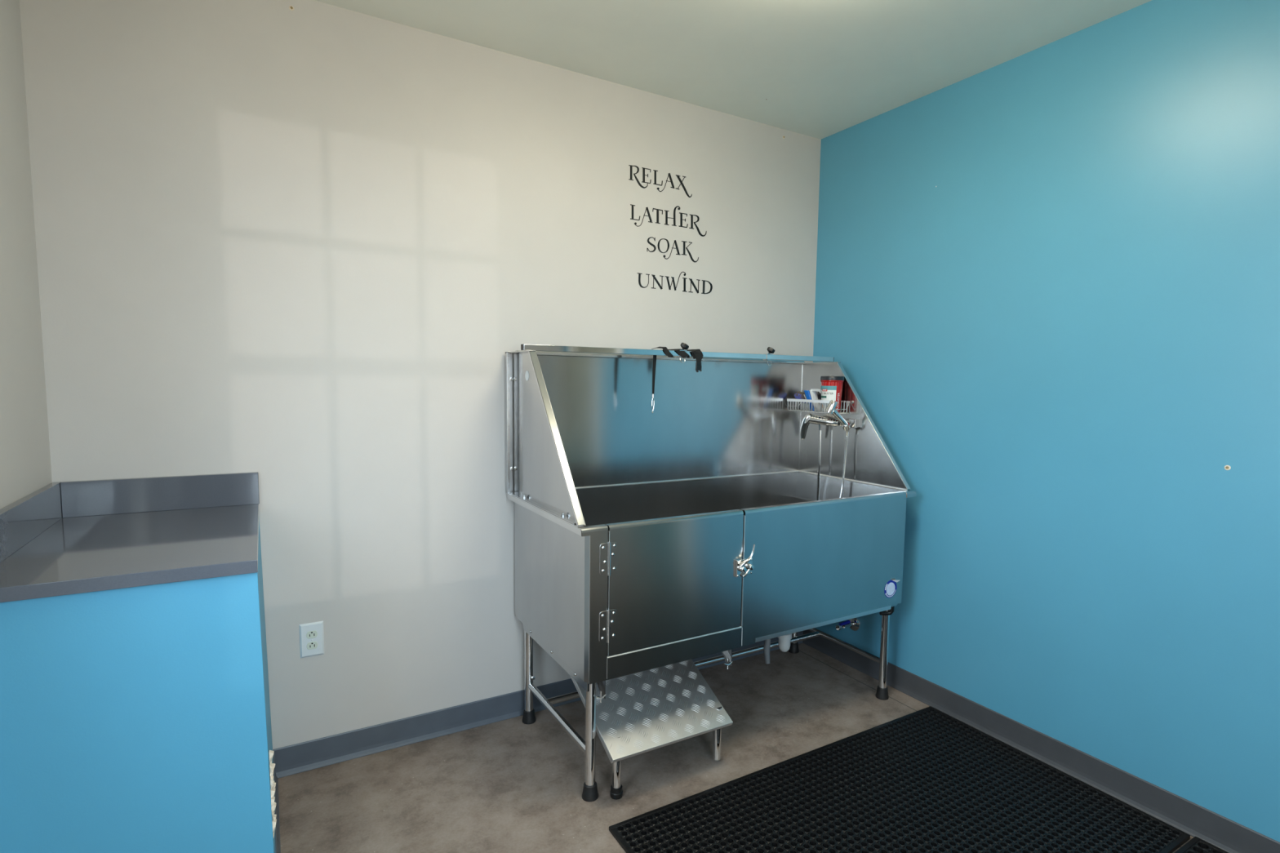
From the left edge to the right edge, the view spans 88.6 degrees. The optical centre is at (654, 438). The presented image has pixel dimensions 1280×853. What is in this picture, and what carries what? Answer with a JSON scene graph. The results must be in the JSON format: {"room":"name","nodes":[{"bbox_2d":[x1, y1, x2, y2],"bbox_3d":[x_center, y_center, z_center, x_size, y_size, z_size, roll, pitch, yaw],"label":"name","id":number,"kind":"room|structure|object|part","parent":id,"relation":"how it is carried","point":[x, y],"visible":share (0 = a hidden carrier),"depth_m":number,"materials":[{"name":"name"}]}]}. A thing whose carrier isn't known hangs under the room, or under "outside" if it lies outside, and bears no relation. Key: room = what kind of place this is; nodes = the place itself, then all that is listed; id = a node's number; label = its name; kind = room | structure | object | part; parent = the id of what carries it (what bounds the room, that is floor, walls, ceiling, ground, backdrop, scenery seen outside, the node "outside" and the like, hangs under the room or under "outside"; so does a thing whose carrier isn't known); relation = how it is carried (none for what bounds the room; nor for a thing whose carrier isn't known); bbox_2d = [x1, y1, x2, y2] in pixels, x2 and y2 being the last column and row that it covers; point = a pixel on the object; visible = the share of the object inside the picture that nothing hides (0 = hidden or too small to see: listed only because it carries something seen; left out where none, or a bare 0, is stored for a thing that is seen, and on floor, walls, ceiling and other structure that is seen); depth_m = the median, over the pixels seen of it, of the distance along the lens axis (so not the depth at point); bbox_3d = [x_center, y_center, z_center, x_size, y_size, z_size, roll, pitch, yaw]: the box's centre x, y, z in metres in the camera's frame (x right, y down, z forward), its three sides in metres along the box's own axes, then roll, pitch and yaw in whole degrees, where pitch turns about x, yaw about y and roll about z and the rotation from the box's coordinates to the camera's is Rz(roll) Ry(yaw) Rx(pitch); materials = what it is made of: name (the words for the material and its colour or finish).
{"room":"dog washing room","nodes":[
{"label":"dog washing room","id":0,"kind":"room"},
{"bbox_2d":[0,0,52,509],"bbox_3d":[-0.835,0.051,0.253,0.120,2.581,3.700,-2,6,-31],"label":"wall","id":1,"kind":"structure","parent":0,"point":[25,468],"depth_m":1.68,"materials":[{"name":"beige paint"}]},
{"bbox_2d":[0,517,280,852],"bbox_3d":[-1.320,0.742,1.750,0.529,0.924,0.759,-2,6,-31],"label":"base cabinet","id":2,"kind":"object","parent":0,"point":[134,719],"depth_m":1.42,"materials":[{"name":"paint"}]},
{"bbox_2d":[0,471,259,602],"bbox_3d":[-1.318,0.215,1.692,0.507,0.133,0.771,-2,6,-31],"label":"countertop","id":3,"kind":"structure","parent":2,"relation":"on","point":[64,538],"depth_m":1.66,"materials":[{"name":"grey laminate"}]},
{"bbox_3d":[-1.103,1.143,1.918,0.012,0.102,0.751,-2,6,-31],"label":"baseboard","id":4,"kind":"part","parent":2,"relation":"part of","materials":[{"name":"plastic"}]},
{"bbox_2d":[19,0,821,749],"bbox_3d":[-0.491,-0.161,2.672,3.195,2.581,0.120,-2,6,-31],"label":"wall","id":5,"kind":"structure","parent":0,"point":[306,248],"depth_m":2.28,"materials":[{"name":"beige paint"}]},
{"bbox_2d":[60,471,259,518],"bbox_3d":[-1.502,0.168,2.017,0.486,0.103,0.019,-2,6,-31],"label":"backsplash","id":6,"kind":"structure","parent":5,"relation":"attached to","point":[140,495],"depth_m":2.00,"materials":[{"name":"grey laminate"}]},
{"bbox_2d":[288,4,293,10],"bbox_3d":[-1.154,-1.370,2.085,0.015,0.015,0.002,-2,6,-31],"label":"wall anchor","id":7,"kind":"object","parent":5,"relation":"attached to","point":[291,7],"visible":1,"depth_m":2.08,"materials":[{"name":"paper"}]},
{"bbox_2d":[298,621,324,657],"bbox_3d":[-1.184,0.695,2.267,0.074,0.120,0.008,-2,6,-31],"label":"wall outlet","id":8,"kind":"object","parent":5,"relation":"attached to","point":[311,634],"visible":1,"depth_m":2.26,"materials":[{"name":"white plastic"}]},
{"bbox_2d":[306,631,317,639],"bbox_3d":[-1.183,0.676,2.263,0.034,0.026,0.002,-2,6,-31],"label":"socket","id":9,"kind":"object","parent":8,"relation":"attached to","point":[309,634],"depth_m":2.26,"materials":[{"name":"beige plastic"}]},
{"bbox_2d":[306,641,317,649],"bbox_3d":[-1.183,0.715,2.266,0.034,0.026,0.002,-2,6,-31],"label":"socket","id":10,"kind":"object","parent":8,"relation":"attached to","point":[310,645],"depth_m":2.27,"materials":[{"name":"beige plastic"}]},
{"bbox_2d":[272,631,803,778],"bbox_3d":[-0.255,1.071,2.858,2.433,0.102,0.012,-2,6,-31],"label":"baseboard","id":11,"kind":"structure","parent":5,"relation":"attached to","point":[296,758],"depth_m":2.47,"materials":[{"name":"plastic"}]},
{"bbox_2d":[628,164,692,197],"bbox_3d":[0.029,-1.106,2.819,0.321,0.089,0.001,-2,6,-31],"label":"lettering","id":12,"kind":"object","parent":5,"relation":"attached to","point":[631,166],"depth_m":2.80,"materials":[{"name":"black paint"}]},
{"bbox_2d":[630,204,706,236],"bbox_3d":[0.066,-0.962,2.856,0.394,0.114,0.001,-2,6,-31],"label":"lettering","id":13,"kind":"object","parent":5,"relation":"attached to","point":[678,206],"depth_m":2.86,"materials":[{"name":"black paint"}]},
{"bbox_2d":[646,236,698,262],"bbox_3d":[0.084,-0.830,2.879,0.270,0.088,0.001,-2,6,-31],"label":"lettering","id":14,"kind":"object","parent":5,"relation":"attached to","point":[648,242],"depth_m":2.87,"materials":[{"name":"black paint"}]},
{"bbox_2d":[637,271,712,293],"bbox_3d":[0.096,-0.698,2.899,0.395,0.089,0.001,-2,6,-31],"label":"lettering","id":15,"kind":"object","parent":5,"relation":"attached to","point":[639,274],"depth_m":2.90,"materials":[{"name":"black paint"}]},
{"bbox_2d":[315,0,1151,139],"bbox_3d":[0.506,-1.334,0.919,3.195,0.100,3.940,-2,6,-31],"label":"ceiling","id":16,"kind":"structure","parent":0,"point":[820,69],"depth_m":2.32,"materials":[{"name":"paint"}]},
{"bbox_2d":[277,643,1193,852],"bbox_3d":[0.466,1.345,1.160,3.555,0.120,4.300,-2,6,-31],"label":"floor","id":17,"kind":"structure","parent":0,"point":[511,785],"depth_m":2.29,"materials":[{"name":"concrete"}]},
{"bbox_2d":[569,659,733,799],"bbox_3d":[-0.037,0.978,2.374,0.475,0.381,0.433,-2,6,-31],"label":"step","id":18,"kind":"structure","parent":17,"relation":"on","point":[640,713],"depth_m":2.28,"materials":[{"name":"metal"}]},
{"bbox_3d":[-0.125,1.069,2.166,0.030,0.184,0.030,-2,6,-31],"label":"leg","id":19,"kind":"part","parent":18,"relation":"part of","materials":[{"name":"silver metal"}]},
{"bbox_3d":[-0.034,0.890,2.363,0.475,0.205,0.425,-2,6,-31],"label":"plate","id":20,"kind":"part","parent":18,"relation":"part of","materials":[{"name":"metal"}]},
{"bbox_3d":[0.226,1.060,2.366,0.030,0.193,0.030,-2,6,-31],"label":"leg","id":21,"kind":"part","parent":18,"relation":"part of","materials":[{"name":"silver metal"}]},
{"bbox_2d":[505,342,916,802],"bbox_3d":[0.269,0.379,2.658,1.556,1.532,0.749,-2,6,-31],"label":"tub","id":22,"kind":"object","parent":17,"relation":"on","point":[695,526],"visible":1,"depth_m":2.56,"materials":[{"name":"metal"}]},
{"bbox_3d":[-0.502,0.902,2.622,0.034,0.414,0.034,-2,6,-31],"label":"leg","id":23,"kind":"part","parent":22,"relation":"part of","materials":[{"name":"silver metal"}]},
{"bbox_3d":[-0.384,0.498,2.316,0.004,0.476,0.660,-2,6,-31],"label":"panel","id":24,"kind":"part","parent":22,"relation":"part of","materials":[{"name":"metal"}]},
{"bbox_3d":[-0.356,1.010,2.393,0.025,0.025,0.559,-2,6,-31],"label":"rail","id":25,"kind":"part","parent":22,"relation":"part of","materials":[{"name":"silver metal"}]},
{"bbox_3d":[-0.206,0.524,2.016,0.004,0.469,0.029,-4,7,-41],"label":"post","id":26,"kind":"part","parent":22,"relation":"part of","materials":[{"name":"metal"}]},
{"bbox_3d":[-0.210,0.949,2.148,0.034,0.414,0.034,-2,6,-31],"label":"leg","id":27,"kind":"part","parent":22,"relation":"part of","materials":[{"name":"silver metal"}]},
{"bbox_3d":[-0.192,0.513,2.023,0.088,0.491,0.030,-2,6,-31],"label":"corner post","id":28,"kind":"part","parent":22,"relation":"part of","materials":[{"name":"metal"}]},
{"bbox_3d":[0.075,0.464,2.178,0.521,0.414,0.030,-2,6,-31],"label":"tub door","id":29,"kind":"part","parent":22,"relation":"part of","materials":[{"name":"metal"}]},
{"bbox_3d":[0.075,0.712,2.197,0.532,0.070,0.020,-2,6,-31],"label":"rail","id":30,"kind":"part","parent":22,"relation":"part of","materials":[{"name":"metal"}]},
{"bbox_2d":[651,346,702,413],"bbox_3d":[0.104,-0.240,2.700,0.256,0.270,0.044,-2,6,-31],"label":"leash","id":31,"kind":"object","parent":22,"relation":"hanging from","point":[697,354],"visible":0.98,"depth_m":2.68,"materials":[{"name":"black fabric"}]},
{"bbox_3d":[0.197,0.976,2.843,1.413,0.029,0.025,-2,6,-30],"label":"cross rail","id":32,"kind":"part","parent":22,"relation":"part of","materials":[{"name":"silver metal"}]},
{"bbox_3d":[0.124,-0.379,2.698,0.036,0.034,0.037,-2,6,-31],"label":"clamp knob","id":33,"kind":"part","parent":22,"relation":"part of","materials":[{"name":"black plastic"}]},
{"bbox_3d":[0.321,0.406,2.278,0.059,0.079,0.019,-1,5,-16],"label":"latch lever","id":34,"kind":"part","parent":22,"relation":"part of","materials":[{"name":"silver metal"}]},
{"bbox_3d":[0.332,0.492,2.335,0.062,0.491,0.030,-2,6,-31],"label":"post","id":35,"kind":"part","parent":22,"relation":"part of","materials":[{"name":"metal"}]},
{"bbox_3d":[0.521,-0.395,2.934,0.036,0.034,0.037,-2,6,-31],"label":"clamp knob","id":36,"kind":"part","parent":22,"relation":"part of","materials":[{"name":"black plastic"}]},
{"bbox_3d":[0.717,0.855,3.344,0.034,0.414,0.034,-2,6,-31],"label":"leg","id":37,"kind":"part","parent":22,"relation":"part of","materials":[{"name":"silver metal"}]},
{"bbox_3d":[0.865,0.492,3.043,0.004,0.345,0.684,-2,6,-31],"label":"panel","id":38,"kind":"part","parent":22,"relation":"part of","materials":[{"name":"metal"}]},
{"bbox_2d":[786,398,853,413],"bbox_3d":[0.780,-0.157,3.124,0.108,0.062,0.334,-2,6,-31],"label":"wire basket","id":39,"kind":"object","parent":22,"relation":"attached to","point":[820,401],"visible":0.75,"depth_m":3.09,"materials":[{"name":"metal"}]},
{"bbox_2d":[794,391,805,403],"bbox_3d":[0.719,-0.204,3.202,0.035,0.061,0.093,-2,6,-31],"label":"scrub brush","id":40,"kind":"object","parent":39,"relation":"in","point":[797,396],"visible":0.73,"depth_m":3.21,"materials":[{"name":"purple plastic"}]},
{"bbox_3d":[0.731,-0.179,3.103,0.002,0.013,0.300,-2,6,-31],"label":"rail","id":41,"kind":"part","parent":39,"relation":"part of","materials":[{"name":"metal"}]},
{"bbox_2d":[803,388,821,411],"bbox_3d":[0.759,-0.186,3.127,0.040,0.104,0.108,-2,6,-31],"label":"brush","id":42,"kind":"object","parent":39,"relation":"in","point":[811,394],"visible":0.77,"depth_m":3.12,"materials":[{"name":"blue plastic"}]},
{"bbox_2d":[820,376,844,412],"bbox_3d":[0.824,-0.208,3.050,0.108,0.167,0.108,-2,6,-31],"label":"cup","id":43,"kind":"object","parent":39,"relation":"in","point":[831,388],"visible":0.91,"depth_m":3.01,"materials":[{"name":"red plastic"}]},
{"bbox_3d":[0.825,-0.281,3.043,0.108,0.019,0.108,-2,6,-31],"label":"lid","id":44,"kind":"part","parent":43,"relation":"part of","materials":[{"name":"plastic"}]},
{"bbox_2d":[800,413,858,500],"bbox_3d":[0.790,0.251,3.098,0.148,0.733,0.285,-2,6,-31],"label":"mixer tap","id":45,"kind":"object","parent":22,"relation":"attached to","point":[809,418],"visible":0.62,"depth_m":3.10,"materials":[{"name":"silver metal"}]},
{"bbox_3d":[0.735,-0.059,3.171,0.057,0.130,0.022,3,6,24],"label":"lever","id":46,"kind":"part","parent":45,"relation":"part of","materials":[{"name":"silver metal"}]},
{"bbox_2d":[808,414,842,426],"bbox_3d":[0.814,-0.087,3.108,0.072,0.047,0.186,-2,6,-31],"label":"tap","id":47,"kind":"object","parent":45,"relation":"on","point":[816,420],"depth_m":3.09,"materials":[{"name":"silver metal"}]},
{"bbox_2d":[824,400,848,426],"bbox_3d":[0.826,-0.115,2.960,0.114,0.124,0.046,0,5,-6],"label":"shower","id":48,"kind":"object","parent":45,"relation":"on","point":[831,407],"visible":1,"depth_m":2.94,"materials":[{"name":"silver metal"}]},
{"bbox_3d":[0.837,-0.096,2.966,0.093,0.087,0.029,-1,5,-19],"label":"handle","id":49,"kind":"part","parent":48,"relation":"part of","materials":[{"name":"silver metal"}]},
{"bbox_3d":[0.910,-0.070,2.995,0.024,0.040,0.038,-2,6,-31],"label":"wall plate","id":50,"kind":"part","parent":45,"relation":"part of","materials":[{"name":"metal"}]},
{"bbox_3d":[0.723,0.468,2.566,0.848,0.472,0.030,-2,6,-31],"label":"fixed panel","id":51,"kind":"part","parent":22,"relation":"part of","materials":[{"name":"metal"}]},
{"bbox_3d":[0.860,0.955,3.111,0.026,0.025,0.560,-2,6,-31],"label":"rail","id":52,"kind":"part","parent":22,"relation":"part of","materials":[{"name":"silver metal"}]},
{"bbox_3d":[1.005,0.902,2.866,0.034,0.414,0.034,-2,6,-31],"label":"leg","id":53,"kind":"part","parent":22,"relation":"part of","materials":[{"name":"silver metal"}]},
{"bbox_2d":[608,706,1190,852],"bbox_3d":[0.750,1.206,2.009,1.530,0.014,0.914,-2,6,-31],"label":"rubber mat","id":54,"kind":"object","parent":17,"relation":"on","point":[926,780],"visible":1,"depth_m":2.12,"materials":[{"name":"black rubber"}]},
{"bbox_2d":[1174,836,1228,852],"bbox_3d":[1.252,1.283,1.236,1.478,0.014,0.916,-2,6,-31],"label":"rubber mat","id":55,"kind":"object","parent":17,"relation":"on","point":[1196,845],"visible":1,"depth_m":1.95,"materials":[{"name":"black rubber"}]},
{"bbox_2d":[813,0,1279,842],"bbox_3d":[1.807,-0.050,1.825,0.120,2.581,3.700,-2,6,-31],"label":"wall","id":56,"kind":"structure","parent":0,"point":[1047,282],"depth_m":2.23,"materials":[{"name":"blue paint"}]},
{"bbox_2d":[835,617,860,631],"bbox_3d":[0.920,0.897,3.147,0.115,0.072,0.072,-2,6,-31],"label":"supply valve","id":57,"kind":"object","parent":56,"relation":"attached to","point":[854,624],"visible":0.9,"depth_m":3.15,"materials":[{"name":"silver metal"}]},
{"bbox_3d":[0.910,0.883,3.140,0.059,0.017,0.021,-2,6,-31],"label":"valve handle","id":58,"kind":"part","parent":57,"relation":"part of","materials":[{"name":"blue plastic"}]},
{"bbox_2d":[802,630,1279,852],"bbox_3d":[1.428,1.136,2.409,0.012,0.102,2.506,-2,6,-31],"label":"baseboard","id":59,"kind":"structure","parent":56,"relation":"attached to","point":[1192,819],"depth_m":2.32,"materials":[{"name":"grey rubber"}]},
{"bbox_2d":[1224,465,1231,470],"bbox_3d":[1.682,0.085,1.924,0.002,0.015,0.015,-2,6,-31],"label":"wall anchor","id":60,"kind":"object","parent":56,"relation":"attached to","point":[1226,467],"visible":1,"depth_m":1.92,"materials":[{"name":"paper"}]}
]}

